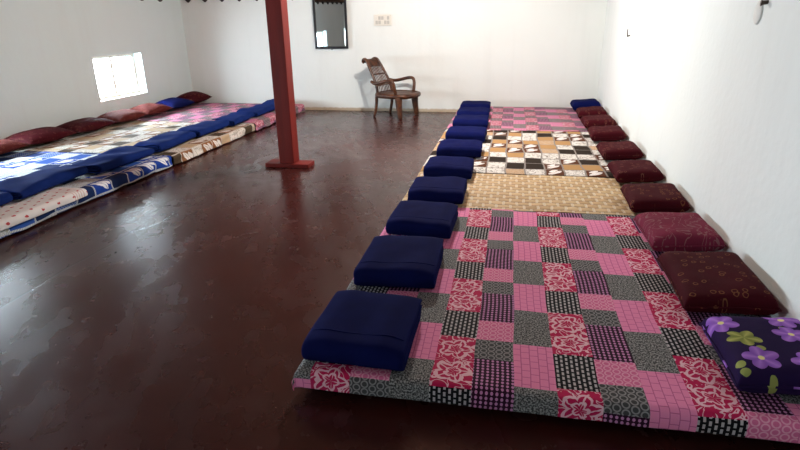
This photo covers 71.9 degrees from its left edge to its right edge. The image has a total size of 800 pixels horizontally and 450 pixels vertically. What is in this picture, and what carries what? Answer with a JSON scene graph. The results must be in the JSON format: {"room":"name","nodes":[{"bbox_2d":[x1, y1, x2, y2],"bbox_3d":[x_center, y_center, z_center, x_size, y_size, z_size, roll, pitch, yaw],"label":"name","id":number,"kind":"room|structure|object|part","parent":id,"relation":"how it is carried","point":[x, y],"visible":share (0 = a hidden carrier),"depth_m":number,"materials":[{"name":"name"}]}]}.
{"room":"dormitory","nodes":[
{"label":"dormitory","id":0,"kind":"room"},
{"bbox_2d":[0,0,192,138],"bbox_3d":[-5.289,-1.049,4.611,0.320,1.930,13.040,3,21,11],"label":"wall","id":1,"kind":"structure","parent":0,"point":[48,78],"depth_m":7.67,"materials":[{"name":"white paint"}]},
{"bbox_2d":[92,53,146,101],"bbox_3d":[-4.438,-2.316,8.593,0.237,0.645,1.120,3,21,11],"label":"window","id":2,"kind":"structure","parent":1,"relation":"in","point":[115,95],"depth_m":8.72,"materials":[{"name":"beige paint"}]},
{"bbox_2d":[112,57,130,91],"bbox_3d":[-4.496,-2.414,8.862,0.014,0.545,0.480,3,21,11],"label":"grille","id":3,"kind":"object","parent":2,"relation":"attached to","point":[120,67],"depth_m":8.92,"materials":[{"name":"grey metal"}]},
{"bbox_3d":[-4.386,-2.017,8.694,0.140,0.012,1.120,3,21,11],"label":"sill","id":4,"kind":"part","parent":2,"relation":"part of","materials":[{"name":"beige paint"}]},
{"bbox_2d":[180,0,606,111],"bbox_3d":[-0.313,-3.017,9.765,7.360,1.930,0.320,3,21,11],"label":"wall","id":5,"kind":"structure","parent":0,"point":[503,53],"depth_m":9.49,"materials":[{"name":"white paint"}]},
{"bbox_2d":[185,0,257,2],"bbox_3d":[-0.408,-3.859,9.282,7.128,0.085,0.050,3,21,11],"label":"trim","id":6,"kind":"structure","parent":5,"relation":"attached to","point":[187,1],"depth_m":9.84,"materials":[{"name":"ceramic"}]},
{"bbox_2d":[312,0,348,48],"bbox_3d":[-1.206,-3.514,9.557,0.604,0.921,0.028,3,21,11],"label":"wall mirror","id":7,"kind":"object","parent":5,"relation":"attached to","point":[329,16],"visible":1,"depth_m":9.57,"materials":[{"name":"black mirror"}]},
{"bbox_2d":[374,14,391,25],"bbox_3d":[-0.297,-3.490,9.396,0.310,0.180,0.030,3,21,11],"label":"switchboard","id":8,"kind":"object","parent":5,"relation":"attached to","point":[384,19],"visible":1,"depth_m":9.38,"materials":[{"name":"beige plastic"}]},
{"bbox_2d":[0,110,799,449],"bbox_3d":[-1.505,0.116,4.263,8.000,0.120,13.040,3,21,11],"label":"floor","id":9,"kind":"structure","parent":0,"point":[175,307],"depth_m":3.07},
{"bbox_2d":[38,123,255,162],"bbox_3d":[-3.599,-0.946,6.907,2.136,0.104,7.205,3,21,11],"label":"mattress","id":10,"kind":"object","parent":9,"relation":"on","point":[252,123],"visible":0.02,"depth_m":6.53,"materials":[{"name":"fabric"}]},
{"bbox_2d":[0,151,171,238],"bbox_3d":[-3.933,-0.243,4.954,2.222,0.126,3.168,3,21,11],"label":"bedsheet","id":11,"kind":"object","parent":10,"relation":"on","point":[13,163],"visible":0.61,"depth_m":5.62,"materials":[{"name":"blue fabric"}]},
{"bbox_2d":[0,139,28,154],"bbox_3d":[-4.600,-0.844,6.120,0.407,0.158,0.747,4,21,12],"label":"pillow","id":12,"kind":"object","parent":11,"relation":"on","point":[6,146],"visible":1,"depth_m":6.24,"materials":[{"name":"red fabric"}]},
{"bbox_2d":[0,187,87,230],"bbox_3d":[-3.313,-0.079,4.357,0.791,0.074,1.418,3,21,11],"label":"draped cloth","id":13,"kind":"object","parent":11,"relation":"on","point":[17,211],"visible":0.78,"depth_m":4.53,"materials":[{"name":"white fabric"}]},
{"bbox_2d":[0,192,12,205],"bbox_3d":[-3.393,-0.108,4.136,0.381,0.110,0.815,2,20,9],"label":"folded blanket","id":14,"kind":"object","parent":13,"relation":"on","point":[5,197],"visible":1,"depth_m":4.43,"materials":[{"name":"blue fabric"}]},
{"bbox_2d":[0,165,87,199],"bbox_3d":[-3.226,-0.410,4.944,0.388,0.113,0.854,2,20,9],"label":"folded blanket","id":15,"kind":"object","parent":13,"relation":"on","point":[21,187],"visible":0.98,"depth_m":4.82,"materials":[{"name":"blue fabric"}]},
{"bbox_2d":[70,146,154,172],"bbox_3d":[-2.994,-0.703,5.786,0.388,0.108,0.890,2,20,9],"label":"folded blanket","id":16,"kind":"object","parent":11,"relation":"on","point":[110,159],"visible":0.92,"depth_m":5.65,"materials":[{"name":"blue fabric"}]},
{"bbox_2d":[15,121,254,164],"bbox_3d":[-3.428,-1.150,7.388,2.224,0.121,2.120,3,21,11],"label":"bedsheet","id":17,"kind":"object","parent":10,"relation":"on","point":[129,133],"visible":0.66,"depth_m":7.15,"materials":[{"name":"beige fabric"}]},
{"bbox_2d":[4,127,77,144],"bbox_3d":[-4.452,-1.109,6.838,0.407,0.160,0.747,4,21,12],"label":"pillow","id":18,"kind":"object","parent":17,"relation":"on","point":[41,135],"visible":0.9,"depth_m":6.71,"materials":[{"name":"red fabric"}]},
{"bbox_2d":[56,117,116,132],"bbox_3d":[-4.302,-1.376,7.567,0.406,0.164,0.727,3,21,11],"label":"pillow","id":19,"kind":"object","parent":17,"relation":"on","point":[88,124],"visible":0.91,"depth_m":7.41,"materials":[{"name":"red fabric"}]},
{"bbox_2d":[97,109,147,122],"bbox_3d":[-4.160,-1.636,8.256,0.406,0.160,0.677,3,20,9],"label":"pillow","id":20,"kind":"object","parent":17,"relation":"on","point":[122,115],"visible":0.88,"depth_m":8.10,"materials":[{"name":"fabric"}]},
{"bbox_2d":[133,131,195,151],"bbox_3d":[-2.818,-1.022,6.644,0.385,0.110,0.859,2,20,9],"label":"folded blanket","id":21,"kind":"object","parent":17,"relation":"on","point":[164,141],"visible":0.88,"depth_m":6.54,"materials":[{"name":"blue fabric"}]},
{"bbox_2d":[177,119,228,136],"bbox_3d":[-2.652,-1.316,7.443,0.385,0.106,0.816,2,20,9],"label":"folded blanket","id":22,"kind":"object","parent":17,"relation":"on","point":[205,127],"visible":0.84,"depth_m":7.33,"materials":[{"name":"blue fabric"}]},
{"bbox_2d":[212,111,253,125],"bbox_3d":[-2.463,-1.591,8.174,0.383,0.112,0.756,2,20,9],"label":"folded blanket","id":23,"kind":"object","parent":17,"relation":"on","point":[234,118],"visible":0.8,"depth_m":8.05,"materials":[{"name":"blue fabric"}]},
{"bbox_2d":[131,103,304,130],"bbox_3d":[-3.020,-1.860,9.313,2.253,0.126,2.076,3,21,11],"label":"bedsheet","id":24,"kind":"object","parent":10,"relation":"on","point":[197,112],"visible":0.6,"depth_m":9.02,"materials":[{"name":"pink fabric"}]},
{"bbox_2d":[130,103,171,114],"bbox_3d":[-4.031,-1.870,8.881,0.407,0.162,0.667,4,21,12],"label":"pillow","id":25,"kind":"object","parent":24,"relation":"on","point":[148,108],"visible":0.84,"depth_m":8.75,"materials":[{"name":"pink fabric"}]},
{"bbox_2d":[156,97,194,108],"bbox_3d":[-3.900,-2.107,9.516,0.407,0.160,0.667,3,21,11],"label":"pillow","id":26,"kind":"object","parent":24,"relation":"on","point":[173,102],"visible":0.82,"depth_m":9.39,"materials":[{"name":"blue fabric"}]},
{"bbox_2d":[176,91,211,103],"bbox_3d":[-3.777,-2.337,10.100,0.406,0.200,0.607,3,21,10],"label":"pillow","id":27,"kind":"object","parent":24,"relation":"on","point":[195,96],"visible":0.85,"depth_m":9.94,"materials":[{"name":"red fabric"}]},
{"bbox_2d":[236,104,274,116],"bbox_3d":[-2.305,-1.869,8.926,0.378,0.110,0.776,2,20,9],"label":"folded blanket","id":28,"kind":"object","parent":24,"relation":"on","point":[260,109],"visible":0.77,"depth_m":8.79,"materials":[{"name":"blue fabric"}]},
{"bbox_2d":[262,99,273,104],"bbox_3d":[-2.151,-2.152,9.682,0.385,0.114,0.754,2,20,9],"label":"folded blanket","id":29,"kind":"object","parent":24,"relation":"on","point":[269,102],"visible":0.19,"depth_m":9.43,"materials":[{"name":"blue fabric"}]},
{"bbox_2d":[265,0,313,168],"bbox_3d":[-1.261,-2.395,5.574,0.505,3.680,0.210,3,21,11],"label":"pillar","id":30,"kind":"structure","parent":9,"relation":"on","point":[276,10],"depth_m":5.85,"materials":[{"name":"red paint"}]},
{"bbox_3d":[-1.264,-2.416,5.567,0.170,3.635,0.170,3,21,11],"label":"post","id":31,"kind":"part","parent":30,"relation":"part of","materials":[{"name":"red paint"}]},
{"bbox_3d":[-1.236,-0.689,6.202,0.505,0.045,0.210,3,21,11],"label":"plate","id":32,"kind":"part","parent":30,"relation":"part of","materials":[{"name":"red paint"}]},
{"bbox_2d":[361,57,420,119],"bbox_3d":[-0.150,-2.314,9.284,0.985,0.958,0.745,11,23,30],"label":"cane chair","id":33,"kind":"object","parent":9,"relation":"on","point":[392,93],"visible":1,"depth_m":9.25,"materials":[{"name":"brown wood"}]},
{"bbox_3d":[-0.499,-2.488,9.226,0.068,0.582,0.402,-18,26,-38],"label":"rail","id":34,"kind":"part","parent":33,"relation":"part of","materials":[{"name":"brown wood"}]},
{"bbox_3d":[-0.410,-1.996,9.274,0.107,0.368,0.056,11,23,30],"label":"leg","id":35,"kind":"part","parent":33,"relation":"part of","materials":[{"name":"brown wood"}]},
{"bbox_3d":[-0.309,-2.595,9.510,0.402,0.582,0.068,5,21,15],"label":"rail","id":36,"kind":"part","parent":33,"relation":"part of","materials":[{"name":"brown wood"}]},
{"bbox_3d":[-0.287,-2.256,9.011,0.527,0.255,0.122,13,24,33],"label":"armrest","id":37,"kind":"part","parent":33,"relation":"part of","materials":[{"name":"brown wood"}]},
{"bbox_3d":[-0.154,-2.141,9.657,0.107,0.368,0.056,11,23,30],"label":"leg","id":38,"kind":"part","parent":33,"relation":"part of","materials":[{"name":"brown wood"}]},
{"bbox_3d":[-0.034,-2.191,9.254,0.714,0.084,0.674,11,23,30],"label":"seat frame","id":39,"kind":"part","parent":33,"relation":"part of","materials":[{"name":"brown wood"}]},
{"bbox_3d":[-0.035,-2.201,9.251,0.611,0.040,0.572,11,23,30],"label":"seat","id":40,"kind":"part","parent":33,"relation":"part of","materials":[{"name":"brown wicker"}]},
{"bbox_3d":[-0.024,-1.902,9.025,0.120,0.359,0.127,-6,21,-13],"label":"leg","id":41,"kind":"part","parent":33,"relation":"part of","materials":[{"name":"brown wood"}]},
{"bbox_3d":[0.037,-2.440,9.498,0.527,0.255,0.122,10,23,27],"label":"armrest","id":42,"kind":"part","parent":33,"relation":"part of","materials":[{"name":"brown wood"}]},
{"bbox_3d":[0.254,-2.059,9.442,0.127,0.359,0.120,-5,21,-11],"label":"leg","id":43,"kind":"part","parent":33,"relation":"part of","materials":[{"name":"brown wood"}]},
{"bbox_2d":[311,130,798,443],"bbox_3d":[1.327,-0.594,5.752,2.047,0.108,7.745,3,21,11],"label":"mattress","id":44,"kind":"object","parent":9,"relation":"on","point":[506,130],"visible":0.02,"depth_m":5.16,"materials":[{"name":"multicoloured fabric"}]},
{"bbox_2d":[447,106,587,131],"bbox_3d":[1.899,-1.583,8.320,2.207,0.101,2.203,3,21,11],"label":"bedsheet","id":45,"kind":"object","parent":44,"relation":"on","point":[500,118],"visible":0.63,"depth_m":8.07,"materials":[{"name":"pink fabric"}]},
{"bbox_2d":[452,114,488,127],"bbox_3d":[0.985,-1.440,7.642,0.477,0.118,0.546,3,20,9],"label":"folded blanket","id":46,"kind":"object","parent":45,"relation":"on","point":[459,120],"visible":0.96,"depth_m":7.42,"materials":[{"name":"blue fabric"}]},
{"bbox_2d":[457,107,489,117],"bbox_3d":[1.110,-1.694,8.324,0.480,0.119,0.526,3,21,11],"label":"folded blanket","id":47,"kind":"object","parent":45,"relation":"on","point":[464,110],"visible":0.82,"depth_m":8.15,"materials":[{"name":"blue fabric"}]},
{"bbox_2d":[460,101,490,108],"bbox_3d":[1.238,-1.953,9.025,0.496,0.119,0.511,3,21,11],"label":"folded blanket","id":48,"kind":"object","parent":45,"relation":"on","point":[487,104],"visible":0.73,"depth_m":8.84,"materials":[{"name":"blue fabric"}]},
{"bbox_2d":[570,98,600,109],"bbox_3d":[2.955,-1.929,8.811,0.427,0.157,0.468,3,21,11],"label":"pillow","id":49,"kind":"object","parent":45,"relation":"on","point":[577,103],"visible":0.76,"depth_m":8.63,"materials":[{"name":"blue fabric"}]},
{"bbox_2d":[576,106,607,118],"bbox_3d":[2.797,-1.643,8.069,0.407,0.142,0.507,4,21,13],"label":"pillow","id":50,"kind":"object","parent":45,"relation":"on","point":[593,110],"visible":0.84,"depth_m":7.89,"materials":[{"name":"red fabric"}]},
{"bbox_2d":[580,115,616,128],"bbox_3d":[2.640,-1.377,7.353,0.408,0.139,0.508,3,21,10],"label":"pillow","id":51,"kind":"object","parent":45,"relation":"on","point":[588,121],"visible":0.84,"depth_m":7.16,"materials":[{"name":"red fabric"}]},
{"bbox_2d":[402,171,653,215],"bbox_3d":[1.133,-0.270,4.729,2.150,0.056,1.086,3,21,11],"label":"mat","id":52,"kind":"object","parent":44,"relation":"on","point":[536,193],"visible":0.59,"depth_m":4.62,"materials":[{"name":"beige fabric"}]},
{"bbox_2d":[407,176,466,203],"bbox_3d":[0.318,-0.295,4.553,0.453,0.120,0.506,3,21,10],"label":"folded blanket","id":53,"kind":"object","parent":52,"relation":"on","point":[449,189],"visible":0.98,"depth_m":4.37,"materials":[{"name":"blue fabric"}]},
{"bbox_2d":[423,156,473,178],"bbox_3d":[0.472,-0.557,5.252,0.447,0.124,0.510,3,21,11],"label":"folded blanket","id":54,"kind":"object","parent":52,"relation":"on","point":[436,166],"visible":0.99,"depth_m":5.07,"materials":[{"name":"blue fabric"}]},
{"bbox_2d":[607,160,664,182],"bbox_3d":[2.106,-0.487,4.958,0.398,0.133,0.508,3,21,10],"label":"pillow","id":55,"kind":"object","parent":52,"relation":"on","point":[623,171],"visible":1,"depth_m":4.78,"materials":[{"name":"red fabric"}]},
{"bbox_2d":[620,183,690,212],"bbox_3d":[1.931,-0.210,4.206,0.407,0.139,0.527,4,21,12],"label":"pillow","id":56,"kind":"object","parent":52,"relation":"on","point":[642,197],"visible":0.96,"depth_m":4.03,"materials":[{"name":"red fabric"}]},
{"bbox_2d":[420,129,635,176],"bbox_3d":[1.458,-0.834,6.268,2.169,0.075,2.252,3,21,11],"label":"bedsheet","id":57,"kind":"object","parent":44,"relation":"on","point":[558,153],"visible":0.63,"depth_m":5.96,"materials":[{"name":"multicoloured fabric"}]},
{"bbox_2d":[436,139,482,157],"bbox_3d":[0.658,-0.843,6.027,0.499,0.121,0.514,3,20,9],"label":"folded blanket","id":58,"kind":"object","parent":57,"relation":"on","point":[447,147],"visible":0.98,"depth_m":5.83,"materials":[{"name":"blue fabric"}]},
{"bbox_2d":[445,126,486,141],"bbox_3d":[0.823,-1.132,6.810,0.486,0.118,0.527,3,21,12],"label":"folded blanket","id":59,"kind":"object","parent":57,"relation":"on","point":[454,132],"visible":0.98,"depth_m":6.62,"materials":[{"name":"blue fabric"}]},
{"bbox_2d":[587,125,626,140],"bbox_3d":[2.469,-1.101,6.600,0.397,0.140,0.507,4,21,12],"label":"pillow","id":60,"kind":"object","parent":57,"relation":"on","point":[609,132],"visible":1,"depth_m":6.41,"materials":[{"name":"red fabric"}]},
{"bbox_2d":[596,141,643,159],"bbox_3d":[2.277,-0.778,5.738,0.397,0.139,0.507,3,21,11],"label":"pillow","id":61,"kind":"object","parent":57,"relation":"on","point":[621,150],"visible":1,"depth_m":5.55,"materials":[{"name":"red fabric"}]},
{"bbox_2d":[292,208,799,443],"bbox_3d":[0.795,0.322,3.188,2.115,0.106,2.293,3,21,11],"label":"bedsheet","id":62,"kind":"object","parent":44,"relation":"on","point":[565,315],"visible":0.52,"depth_m":2.51,"materials":[{"name":"pink fabric"}]},
{"bbox_2d":[301,290,421,370],"bbox_3d":[-0.155,0.460,2.515,0.452,0.122,0.535,3,21,11],"label":"pillow","id":63,"kind":"object","parent":62,"relation":"on","point":[356,327],"visible":1,"depth_m":2.38,"materials":[{"name":"blue fabric"}]},
{"bbox_2d":[353,235,443,288],"bbox_3d":[0.011,0.202,3.215,0.448,0.120,0.581,3,20,9],"label":"pillow","id":64,"kind":"object","parent":62,"relation":"on","point":[389,260],"visible":1,"depth_m":3.05,"materials":[{"name":"blue fabric"}]},
{"bbox_2d":[385,200,457,238],"bbox_3d":[0.166,-0.050,3.894,0.448,0.119,0.530,3,21,12],"label":"folded blanket","id":65,"kind":"object","parent":62,"relation":"on","point":[410,217],"visible":0.99,"depth_m":3.72,"materials":[{"name":"blue fabric"}]},
{"bbox_2d":[633,212,726,251],"bbox_3d":[1.772,0.037,3.537,0.418,0.142,0.527,3,21,10],"label":"pillow","id":66,"kind":"object","parent":62,"relation":"on","point":[663,231],"visible":1,"depth_m":3.37,"materials":[{"name":"red fabric"}]},
{"bbox_2d":[657,251,781,314],"bbox_3d":[1.616,0.283,2.852,0.418,0.152,0.607,4,21,12],"label":"pillow","id":67,"kind":"object","parent":62,"relation":"on","point":[719,281],"visible":1,"depth_m":2.69,"materials":[{"name":"red fabric"}]},
{"bbox_2d":[699,316,799,394],"bbox_3d":[1.504,0.519,2.235,0.407,0.144,0.477,3,21,11],"label":"pillow","id":68,"kind":"object","parent":62,"relation":"on","point":[758,354],"visible":1,"depth_m":2.16,"materials":[{"name":"purple fabric"}]},
{"bbox_2d":[597,0,799,319],"bbox_3d":[2.150,-0.648,3.227,0.320,1.930,13.047,3,21,11],"label":"wall","id":69,"kind":"structure","parent":0,"point":[709,95],"depth_m":3.48,"materials":[{"name":"white paint"}]},
{"bbox_2d":[753,1,762,24],"bbox_3d":[1.977,-1.173,3.047,0.010,0.124,0.110,3,21,11],"label":"outlet cover","id":70,"kind":"object","parent":69,"relation":"attached to","point":[758,11],"visible":0.88,"depth_m":3.04,"materials":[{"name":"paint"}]},
{"bbox_2d":[760,0,768,5],"bbox_3d":[1.947,-1.186,2.945,0.034,0.036,0.036,3,21,11],"label":"nail","id":71,"kind":"object","parent":69,"relation":"attached to","point":[762,2],"visible":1,"depth_m":2.94,"materials":[{"name":"black metal"}]}
]}

